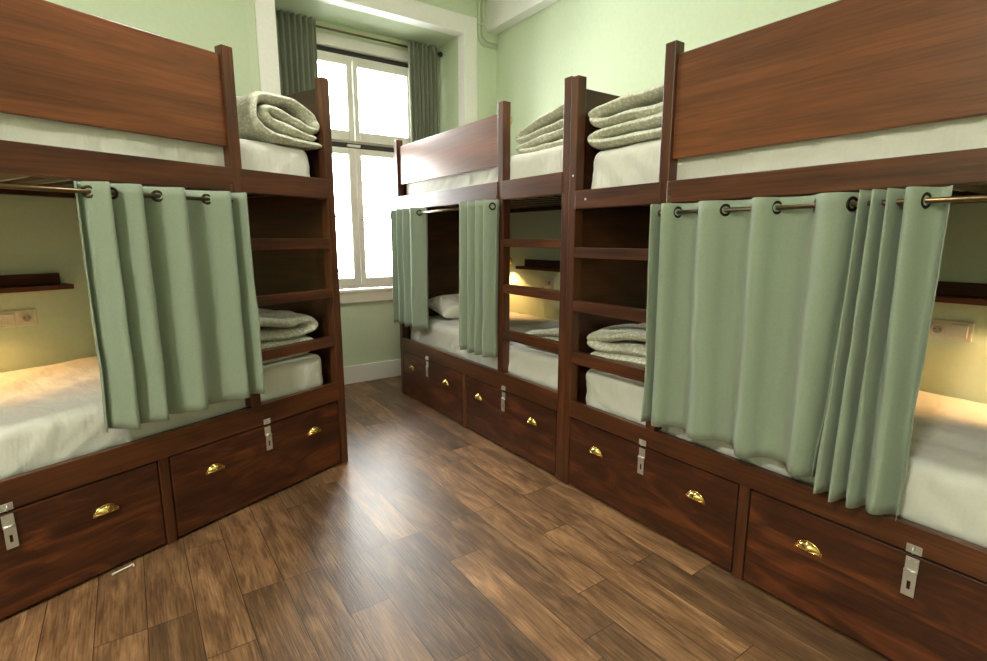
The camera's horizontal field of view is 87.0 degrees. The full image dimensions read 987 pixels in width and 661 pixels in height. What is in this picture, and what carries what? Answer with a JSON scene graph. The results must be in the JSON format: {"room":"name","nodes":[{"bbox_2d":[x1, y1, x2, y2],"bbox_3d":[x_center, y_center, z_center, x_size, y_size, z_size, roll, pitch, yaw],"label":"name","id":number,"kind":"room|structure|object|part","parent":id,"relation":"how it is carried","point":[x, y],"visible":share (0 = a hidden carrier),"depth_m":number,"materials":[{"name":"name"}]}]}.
{"room":"dormitory","nodes":[
{"label":"dormitory","id":0,"kind":"room"},
{"bbox_2d":[0,0,251,372],"bbox_3d":[-2.688,-0.845,2.334,0.101,3.550,3.660,6,12,31],"label":"wall","id":1,"kind":"structure","parent":0,"point":[38,234],"depth_m":2.87,"materials":[{"name":"green paint"}]},
{"bbox_2d":[0,309,37,328],"bbox_3d":[-2.478,-0.062,2.704,0.017,0.086,0.165,6,12,31],"label":"wall socket","id":2,"kind":"object","parent":1,"relation":"attached to","point":[26,317],"visible":1,"depth_m":2.71,"materials":[{"name":"beige plastic"}]},
{"bbox_2d":[0,313,15,325],"bbox_3d":[-2.494,-0.056,2.670,0.006,0.058,0.058,6,12,31],"label":"rocker switch","id":3,"kind":"object","parent":2,"relation":"attached to","point":[6,319],"depth_m":2.67,"materials":[{"name":"beige plastic"}]},
{"bbox_2d":[19,312,33,323],"bbox_3d":[-2.454,-0.068,2.733,0.007,0.058,0.058,6,12,31],"label":"outlet","id":4,"kind":"object","parent":2,"relation":"attached to","point":[24,317],"depth_m":2.73,"materials":[{"name":"beige plastic"}]},
{"bbox_2d":[0,273,73,293],"bbox_3d":[-2.529,-0.214,2.504,0.110,0.085,0.800,6,12,31],"label":"wall shelf","id":5,"kind":"object","parent":1,"relation":"attached to","point":[15,283],"visible":1,"depth_m":2.70,"materials":[{"name":"brown wood"}]},
{"bbox_2d":[245,0,495,366],"bbox_3d":[-1.121,-1.240,4.565,2.370,3.550,0.659,-7,12,-34],"label":"wall","id":6,"kind":"structure","parent":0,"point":[370,334],"depth_m":4.61,"materials":[{"name":"green paint"}]},
{"bbox_2d":[316,31,410,289],"bbox_3d":[-1.225,-1.448,4.678,1.290,2.140,0.119,-7,12,-34],"label":"window","id":7,"kind":"structure","parent":6,"relation":"attached to","point":[352,54],"depth_m":4.66,"materials":[{"name":"white wood"}]},
{"bbox_3d":[-1.476,-1.986,4.422,0.567,0.670,0.048,-7,12,-34],"label":"sash","id":8,"kind":"part","parent":7,"relation":"part of","materials":[{"name":"white glass"}]},
{"bbox_3d":[-1.476,-0.999,4.597,0.568,1.215,0.048,-7,12,-34],"label":"sash","id":9,"kind":"part","parent":7,"relation":"part of","materials":[{"name":"white glass"}]},
{"bbox_3d":[-1.191,-0.967,4.744,0.020,0.130,0.051,-7,12,-34],"label":"handle","id":10,"kind":"part","parent":7,"relation":"part of","materials":[{"name":"silver metal"}]},
{"bbox_3d":[-0.999,-1.058,4.926,0.588,1.215,0.048,-7,12,-34],"label":"sash","id":11,"kind":"part","parent":7,"relation":"part of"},
{"bbox_3d":[-0.999,-2.045,4.752,0.587,0.670,0.048,-7,12,-34],"label":"sash","id":12,"kind":"part","parent":7,"relation":"part of","materials":[{"name":"white glass"}]},
{"bbox_2d":[343,359,400,384],"bbox_3d":[-1.180,0.397,5.012,1.574,0.170,0.018,-7,12,-34],"label":"baseboard","id":13,"kind":"structure","parent":6,"relation":"attached to","point":[390,368],"depth_m":5.01,"materials":[{"name":"white paint"}]},
{"bbox_2d":[316,25,442,56],"bbox_3d":[-1.153,-2.510,4.452,1.585,0.044,0.122,-7,12,-34],"label":"curtain rod","id":14,"kind":"object","parent":6,"relation":"attached to","point":[440,54],"visible":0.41,"depth_m":4.44,"materials":[{"name":"brown metal"}]},
{"bbox_2d":[275,8,317,95],"bbox_3d":[-1.560,-1.431,4.264,0.323,2.139,0.080,-7,12,-34],"label":"window curtain","id":15,"kind":"object","parent":14,"relation":"hanging from","point":[296,34],"visible":0.27,"depth_m":4.12,"materials":[{"name":"green fabric"}]},
{"bbox_2d":[407,40,437,142],"bbox_3d":[-0.643,-1.543,4.898,0.304,2.140,0.089,-7,12,-34],"label":"window curtain","id":16,"kind":"object","parent":14,"relation":"hanging from","point":[422,59],"visible":0.37,"depth_m":4.77,"materials":[{"name":"green fabric"}]},
{"bbox_2d":[477,0,497,49],"bbox_3d":[-0.055,-2.803,4.647,0.218,0.500,0.030,-7,12,-34],"label":"pipe","id":17,"kind":"object","parent":6,"relation":"attached to","point":[479,24],"visible":1,"depth_m":4.62,"materials":[{"name":"green metal"}]},
{"bbox_2d":[0,376,892,660],"bbox_3d":[-0.650,1.115,1.732,5.470,0.100,6.221,-7,12,-34],"label":"floor","id":18,"kind":"structure","parent":0,"point":[434,539],"depth_m":2.05,"materials":[{"name":"wood"}]},
{"bbox_2d":[112,563,134,574],"bbox_3d":[-1.523,0.985,2.142,0.022,0.009,0.083,5,11,28],"label":"paper scrap","id":19,"kind":"object","parent":18,"relation":"on","point":[132,563],"visible":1,"depth_m":2.14,"materials":[{"name":"white paper"}]},
{"bbox_2d":[0,0,347,619],"bbox_3d":[-1.909,-0.178,2.424,1.213,2.205,2.090,6,12,31],"label":"bunk bed","id":20,"kind":"object","parent":18,"relation":"on","point":[64,524],"visible":0.88,"depth_m":2.21,"materials":[{"name":"brown wood"}]},
{"bbox_3d":[-2.402,-0.741,2.635,0.028,0.108,1.986,6,12,31],"label":"rail","id":21,"kind":"part","parent":20,"relation":"part of","materials":[{"name":"brown wood"}]},
{"bbox_3d":[-2.010,0.798,2.058,0.698,0.383,0.968,6,12,31],"label":"drawer","id":22,"kind":"part","parent":20,"relation":"part of","materials":[{"name":"brown wood"}]},
{"bbox_3d":[-1.554,0.720,2.089,0.026,0.042,0.091,6,12,31],"label":"handle","id":23,"kind":"part","parent":20,"relation":"part of","materials":[{"name":"gold metal"}]},
{"bbox_3d":[-1.614,-0.594,1.806,0.032,0.108,1.484,6,12,31],"label":"rail","id":24,"kind":"part","parent":20,"relation":"part of","materials":[{"name":"brown wood"}]},
{"bbox_3d":[-1.582,-0.521,1.794,0.065,0.092,1.484,6,12,31],"label":"curtain rod","id":25,"kind":"part","parent":20,"relation":"part of","materials":[{"name":"gold metal"}]},
{"bbox_2d":[0,113,309,184],"bbox_3d":[-1.955,-0.792,2.320,1.081,0.227,1.944,6,12,31],"label":"mattress","id":26,"kind":"object","parent":20,"relation":"on","point":[255,155],"visible":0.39,"depth_m":2.15,"materials":[{"name":"white fabric"}]},
{"bbox_2d":[236,91,321,150],"bbox_3d":[-1.251,-1.112,2.789,0.495,0.250,0.454,6,12,31],"label":"blanket","id":27,"kind":"object","parent":26,"relation":"on","point":[266,117],"visible":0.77,"depth_m":2.64,"materials":[{"name":"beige fabric"}]},
{"bbox_2d":[0,353,322,478],"bbox_3d":[-1.951,0.331,2.521,1.089,0.228,1.961,6,12,31],"label":"mattress","id":28,"kind":"object","parent":20,"relation":"on","point":[50,414],"visible":0.38,"depth_m":2.17,"materials":[{"name":"white fabric"}]},
{"bbox_2d":[258,308,317,363],"bbox_3d":[-1.416,0.009,2.981,0.653,0.255,0.559,6,12,31],"label":"blanket","id":29,"kind":"object","parent":28,"relation":"on","point":[277,327],"visible":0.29,"depth_m":2.88,"materials":[{"name":"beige fabric"}]},
{"bbox_2d":[74,181,264,432],"bbox_3d":[-1.323,-0.114,2.234,0.106,0.966,0.678,6,12,31],"label":"curtain","id":30,"kind":"object","parent":20,"relation":"hanging from","point":[170,277],"visible":1,"depth_m":2.16,"materials":[{"name":"green fabric"}]},
{"bbox_3d":[-1.471,0.508,2.240,0.032,0.110,2.038,6,12,31],"label":"rail","id":31,"kind":"part","parent":20,"relation":"part of","materials":[{"name":"brown wood"}]},
{"bbox_3d":[-1.315,0.653,2.467,0.026,0.042,0.091,6,12,31],"label":"handle","id":32,"kind":"part","parent":20,"relation":"part of","materials":[{"name":"gold metal"}]},
{"bbox_3d":[-1.224,-0.451,2.500,0.056,1.693,0.054,6,12,31],"label":"post","id":33,"kind":"part","parent":20,"relation":"part of","materials":[{"name":"brown wood"}]},
{"bbox_3d":[-1.474,0.648,2.906,0.698,0.383,0.952,6,12,31],"label":"drawer","id":34,"kind":"part","parent":20,"relation":"part of","materials":[{"name":"brown wood"}]},
{"bbox_3d":[-1.067,-0.747,2.673,0.031,0.108,0.516,6,12,31],"label":"rail","id":35,"kind":"part","parent":20,"relation":"part of","materials":[{"name":"brown wood"}]},
{"bbox_3d":[-1.400,-0.322,3.295,1.050,2.125,0.022,6,12,31],"label":"panel","id":36,"kind":"part","parent":20,"relation":"part of","materials":[{"name":"brown wood"}]},
{"bbox_3d":[-1.010,0.568,2.951,0.026,0.042,0.091,6,12,31],"label":"handle","id":37,"kind":"part","parent":20,"relation":"part of","materials":[{"name":"gold metal"}]},
{"bbox_3d":[-0.932,-0.281,3.007,0.056,2.205,0.052,6,12,31],"label":"post","id":38,"kind":"part","parent":20,"relation":"part of","materials":[{"name":"brown wood"}]},
{"bbox_2d":[389,76,573,480],"bbox_3d":[0.195,-0.401,3.871,1.126,2.140,2.090,-7,12,-34],"label":"bunk bed","id":39,"kind":"object","parent":18,"relation":"on","point":[522,416],"visible":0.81,"depth_m":3.37,"materials":[{"name":"brown wood"}]},
{"bbox_3d":[-0.778,-0.499,4.425,0.056,2.140,0.052,-7,12,-34],"label":"post","id":40,"kind":"part","parent":39,"relation":"part of","materials":[{"name":"brown wood"}]},
{"bbox_2d":[390,207,428,330],"bbox_3d":[-0.680,-0.491,4.144,0.094,0.935,0.612,-7,12,-34],"label":"curtain","id":41,"kind":"object","parent":39,"relation":"hanging from","point":[409,232],"visible":0.99,"depth_m":4.06,"materials":[{"name":"green fabric"}]},
{"bbox_3d":[-0.362,-0.540,4.713,0.963,2.060,0.022,-7,12,-34],"label":"panel","id":42,"kind":"part","parent":39,"relation":"part of","materials":[{"name":"brown wood"}]},
{"bbox_3d":[-0.217,0.396,4.342,0.698,0.379,0.968,-7,12,-34],"label":"drawer","id":43,"kind":"part","parent":39,"relation":"part of","materials":[{"name":"brown wood"}]},
{"bbox_3d":[-0.419,-0.882,3.737,0.065,0.084,1.464,-7,12,-34],"label":"curtain rod","id":44,"kind":"part","parent":39,"relation":"part of","materials":[{"name":"gold metal"}]},
{"bbox_3d":[-0.384,-0.952,3.745,0.032,0.110,1.464,-7,12,-34],"label":"rail","id":45,"kind":"part","parent":39,"relation":"part of","materials":[{"name":"brown wood"}]},
{"bbox_3d":[-0.111,0.457,3.555,0.026,0.042,0.091,-7,12,-34],"label":"handle","id":46,"kind":"part","parent":39,"relation":"part of","materials":[{"name":"gold metal"}]},
{"bbox_2d":[459,199,498,357],"bbox_3d":[-0.117,-0.332,3.357,0.103,0.976,0.446,-7,12,-34],"label":"curtain","id":47,"kind":"object","parent":39,"relation":"hanging from","point":[478,220],"visible":1,"depth_m":3.28,"materials":[{"name":"green fabric"}]},
{"bbox_3d":[-0.219,0.251,3.722,0.032,0.108,2.038,-7,12,-34],"label":"rail","id":48,"kind":"part","parent":39,"relation":"part of","materials":[{"name":"brown wood"}]},
{"bbox_2d":[410,312,558,390],"bbox_3d":[0.218,0.076,3.995,0.996,0.230,1.948,-7,12,-34],"label":"mattress","id":49,"kind":"object","parent":39,"relation":"on","point":[536,365],"visible":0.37,"depth_m":3.80,"materials":[{"name":"white fabric"}]},
{"bbox_2d":[428,294,458,318],"bbox_3d":[-0.240,-0.224,4.529,0.660,0.190,0.372,-7,12,-34],"label":"pillow","id":50,"kind":"object","parent":49,"relation":"on","point":[447,306],"visible":0.37,"depth_m":4.33,"materials":[{"name":"white fabric"}]},
{"bbox_2d":[526,327,558,353],"bbox_3d":[0.543,0.012,3.260,0.612,0.168,0.482,-7,12,-34],"label":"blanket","id":51,"kind":"object","parent":49,"relation":"on","point":[552,333],"visible":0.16,"depth_m":3.11,"materials":[{"name":"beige fabric"}]},
{"bbox_2d":[406,145,562,194],"bbox_3d":[0.216,-1.068,3.793,1.001,0.231,1.952,-7,12,-34],"label":"mattress","id":52,"kind":"object","parent":39,"relation":"on","point":[550,160],"visible":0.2,"depth_m":3.10,"materials":[{"name":"white fabric"}]},
{"bbox_2d":[515,103,563,153],"bbox_3d":[0.538,-1.185,3.107,0.631,0.253,0.584,-7,12,-34],"label":"blanket","id":53,"kind":"object","parent":52,"relation":"on","point":[545,132],"visible":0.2,"depth_m":2.97,"materials":[{"name":"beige fabric"}]},
{"bbox_3d":[0.063,-0.539,3.199,0.056,1.634,0.056,-7,12,-34],"label":"post","id":54,"kind":"part","parent":39,"relation":"part of","materials":[{"name":"brown wood"}]},
{"bbox_3d":[0.364,0.540,3.525,0.698,0.379,0.952,-7,12,-34],"label":"drawer","id":55,"kind":"part","parent":39,"relation":"part of","materials":[{"name":"brown wood"}]},
{"bbox_3d":[0.212,-0.803,2.909,0.031,0.110,0.534,-7,12,-34],"label":"rail","id":56,"kind":"part","parent":39,"relation":"part of","materials":[{"name":"brown wood"}]},
{"bbox_3d":[0.221,0.539,3.089,0.026,0.042,0.091,-7,12,-34],"label":"handle","id":57,"kind":"part","parent":39,"relation":"part of","materials":[{"name":"gold metal"}]},
{"bbox_3d":[0.391,-0.208,2.781,0.056,2.140,0.052,-7,12,-34],"label":"post","id":58,"kind":"part","parent":39,"relation":"part of","materials":[{"name":"brown wood"}]},
{"bbox_2d":[562,0,986,660],"bbox_3d":[1.394,-0.099,2.186,1.126,2.132,2.090,-7,12,-34],"label":"bunk bed","id":59,"kind":"object","parent":18,"relation":"on","point":[903,589],"visible":0.84,"depth_m":1.83,"materials":[{"name":"brown wood"}]},
{"bbox_3d":[0.421,-0.197,2.740,0.056,2.132,0.052,-7,12,-34],"label":"post","id":60,"kind":"part","parent":59,"relation":"part of","materials":[{"name":"brown wood"}]},
{"bbox_3d":[0.519,0.622,2.671,0.026,0.042,0.091,-7,12,-34],"label":"handle","id":61,"kind":"part","parent":59,"relation":"part of","materials":[{"name":"gold metal"}]},
{"bbox_3d":[0.837,-0.238,3.029,0.963,2.052,0.022,-7,12,-34],"label":"panel","id":62,"kind":"part","parent":59,"relation":"part of","materials":[{"name":"brown wood"}]},
{"bbox_3d":[0.570,-0.623,2.421,0.031,0.090,0.516,-7,12,-34],"label":"rail","id":63,"kind":"part","parent":59,"relation":"part of","materials":[{"name":"brown wood"}]},
{"bbox_3d":[0.977,0.693,2.663,0.698,0.379,0.952,-7,12,-34],"label":"drawer","id":64,"kind":"part","parent":59,"relation":"part of","materials":[{"name":"brown wood"}]},
{"bbox_3d":[0.738,-0.357,2.253,0.056,1.646,0.052,-7,12,-34],"label":"post","id":65,"kind":"part","parent":59,"relation":"part of","materials":[{"name":"brown wood"}]},
{"bbox_3d":[0.851,0.704,2.205,0.026,0.042,0.091,-7,12,-34],"label":"handle","id":66,"kind":"part","parent":59,"relation":"part of","materials":[{"name":"gold metal"}]},
{"bbox_2d":[641,192,858,477],"bbox_3d":[0.895,-0.006,1.948,0.103,0.946,0.751,-7,12,-34],"label":"curtain","id":67,"kind":"object","parent":59,"relation":"hanging from","point":[744,311],"visible":0.92,"depth_m":1.90,"materials":[{"name":"green fabric"}]},
{"bbox_3d":[1.008,0.566,2.000,0.032,0.088,2.038,-7,12,-34],"label":"rail","id":68,"kind":"part","parent":59,"relation":"part of","materials":[{"name":"brown wood"}]},
{"bbox_2d":[586,369,986,547],"bbox_3d":[1.435,0.395,2.285,1.003,0.238,1.970,-7,12,-34],"label":"mattress","id":69,"kind":"object","parent":59,"relation":"on","point":[945,487],"visible":0.27,"depth_m":1.72,"materials":[{"name":"white fabric"}]},
{"bbox_2d":[587,323,645,366],"bbox_3d":[0.889,0.064,2.743,0.639,0.265,0.575,-7,12,-34],"label":"blanket","id":70,"kind":"object","parent":69,"relation":"on","point":[626,343],"visible":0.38,"depth_m":2.62,"materials":[{"name":"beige fabric"}]},
{"bbox_2d":[591,115,986,190],"bbox_3d":[1.435,-0.693,2.096,1.001,0.250,1.965,-7,12,-34],"label":"mattress","id":71,"kind":"object","parent":59,"relation":"on","point":[639,163],"visible":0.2,"depth_m":1.80,"materials":[{"name":"white fabric"}]},
{"bbox_2d":[588,83,663,149],"bbox_3d":[0.874,-1.012,2.549,0.668,0.233,0.574,-7,12,-34],"label":"duvet","id":72,"kind":"object","parent":71,"relation":"on","point":[636,117],"visible":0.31,"depth_m":2.38,"materials":[{"name":"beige fabric"}]},
{"bbox_3d":[1.110,0.768,1.840,0.026,0.042,0.091,-7,12,-34],"label":"handle","id":73,"kind":"part","parent":59,"relation":"part of","materials":[{"name":"gold metal"}]},
{"bbox_3d":[1.133,-0.412,1.570,0.065,0.088,1.486,-7,12,-34],"label":"curtain rod","id":74,"kind":"part","parent":59,"relation":"part of","materials":[{"name":"gold metal"}]},
{"bbox_3d":[1.164,-0.475,1.586,0.032,0.090,1.486,-7,12,-34],"label":"rail","id":75,"kind":"part","parent":59,"relation":"part of","materials":[{"name":"brown wood"}]},
{"bbox_3d":[1.559,0.838,1.846,0.698,0.379,0.968,-7,12,-34],"label":"drawer","id":76,"kind":"part","parent":59,"relation":"part of","materials":[{"name":"brown wood"}]},
{"bbox_2d":[813,185,952,520],"bbox_3d":[1.162,0.080,1.579,0.096,0.990,0.245,-7,12,-34],"label":"curtain","id":77,"kind":"object","parent":59,"relation":"hanging from","point":[896,255],"visible":1,"depth_m":1.56,"materials":[{"name":"green fabric"}]},
{"bbox_3d":[1.834,-0.620,2.407,0.028,0.090,1.986,-7,12,-34],"label":"rail","id":78,"kind":"part","parent":59,"relation":"part of","materials":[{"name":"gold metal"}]},
{"bbox_2d":[496,0,986,403],"bbox_3d":[1.643,-0.927,2.799,0.100,3.550,5.894,-7,12,-34],"label":"wall","id":79,"kind":"structure","parent":0,"point":[619,46],"depth_m":3.56,"materials":[{"name":"green paint"}]},
{"bbox_2d":[487,0,558,34],"bbox_3d":[1.586,-2.474,2.423,0.108,0.372,5.594,-7,12,-34],"label":"trim","id":80,"kind":"structure","parent":79,"relation":"attached to","point":[502,15],"depth_m":4.42,"materials":[{"name":"white paint"}]},
{"bbox_2d":[516,259,559,271],"bbox_3d":[0.476,-0.545,4.372,0.110,0.085,0.816,-7,12,-34],"label":"wall shelf","id":81,"kind":"object","parent":79,"relation":"attached to","point":[530,264],"visible":0.54,"depth_m":4.46,"materials":[{"name":"brown wood"}]},
{"bbox_2d":[541,277,553,287],"bbox_3d":[0.461,-0.414,4.499,0.017,0.086,0.165,-7,12,-34],"label":"wall socket","id":82,"kind":"object","parent":79,"relation":"attached to","point":[545,282],"visible":1,"depth_m":4.48,"materials":[{"name":"beige plastic"}]},
{"bbox_2d":[541,279,545,285],"bbox_3d":[0.436,-0.419,4.527,0.006,0.058,0.058,-7,12,-34],"label":"rocker switch","id":83,"kind":"object","parent":82,"relation":"attached to","point":[543,281],"depth_m":4.52,"materials":[{"name":"beige plastic"}]},
{"bbox_2d":[547,279,551,286],"bbox_3d":[0.479,-0.408,4.466,0.007,0.058,0.058,-7,12,-34],"label":"outlet","id":84,"kind":"object","parent":82,"relation":"attached to","point":[549,281],"depth_m":4.46,"materials":[{"name":"beige plastic"}]},
{"bbox_2d":[929,318,974,341],"bbox_3d":[2.022,-0.003,2.310,0.017,0.086,0.165,-7,12,-34],"label":"wall socket","id":85,"kind":"object","parent":79,"relation":"attached to","point":[939,328],"visible":0.89,"depth_m":2.30,"materials":[{"name":"beige plastic"}]},
{"bbox_2d":[929,322,945,335],"bbox_3d":[1.996,-0.008,2.338,0.007,0.058,0.058,-7,12,-34],"label":"outlet","id":86,"kind":"object","parent":85,"relation":"attached to","point":[936,328],"depth_m":2.34,"materials":[{"name":"beige plastic"}]},
{"bbox_2d":[950,324,968,338],"bbox_3d":[2.040,0.003,2.277,0.006,0.058,0.058,-7,12,-34],"label":"rocker switch","id":87,"kind":"object","parent":85,"relation":"attached to","point":[957,331],"depth_m":2.27,"materials":[{"name":"beige plastic"}]},
{"bbox_2d":[935,281,986,305],"bbox_3d":[1.979,-0.167,2.261,0.110,0.085,0.820,-7,12,-34],"label":"wall shelf","id":88,"kind":"object","parent":79,"relation":"attached to","point":[967,293],"visible":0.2,"depth_m":2.22,"materials":[{"name":"brown wood"}]},
{"bbox_3d":[-1.424,0.477,5.334,2.600,0.100,0.440,-7,12,-34],"label":"trim","id":89,"kind":"structure","parent":0,"visible":0},
{"bbox_2d":[336,216,390,277],"bbox_3d":[-1.447,-0.350,5.221,2.226,1.569,0.025,-7,12,-34],"label":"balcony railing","id":90,"kind":"object","parent":89,"relation":"on","point":[365,217],"visible":0.21,"depth_m":5.19,"materials":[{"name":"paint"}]}
]}

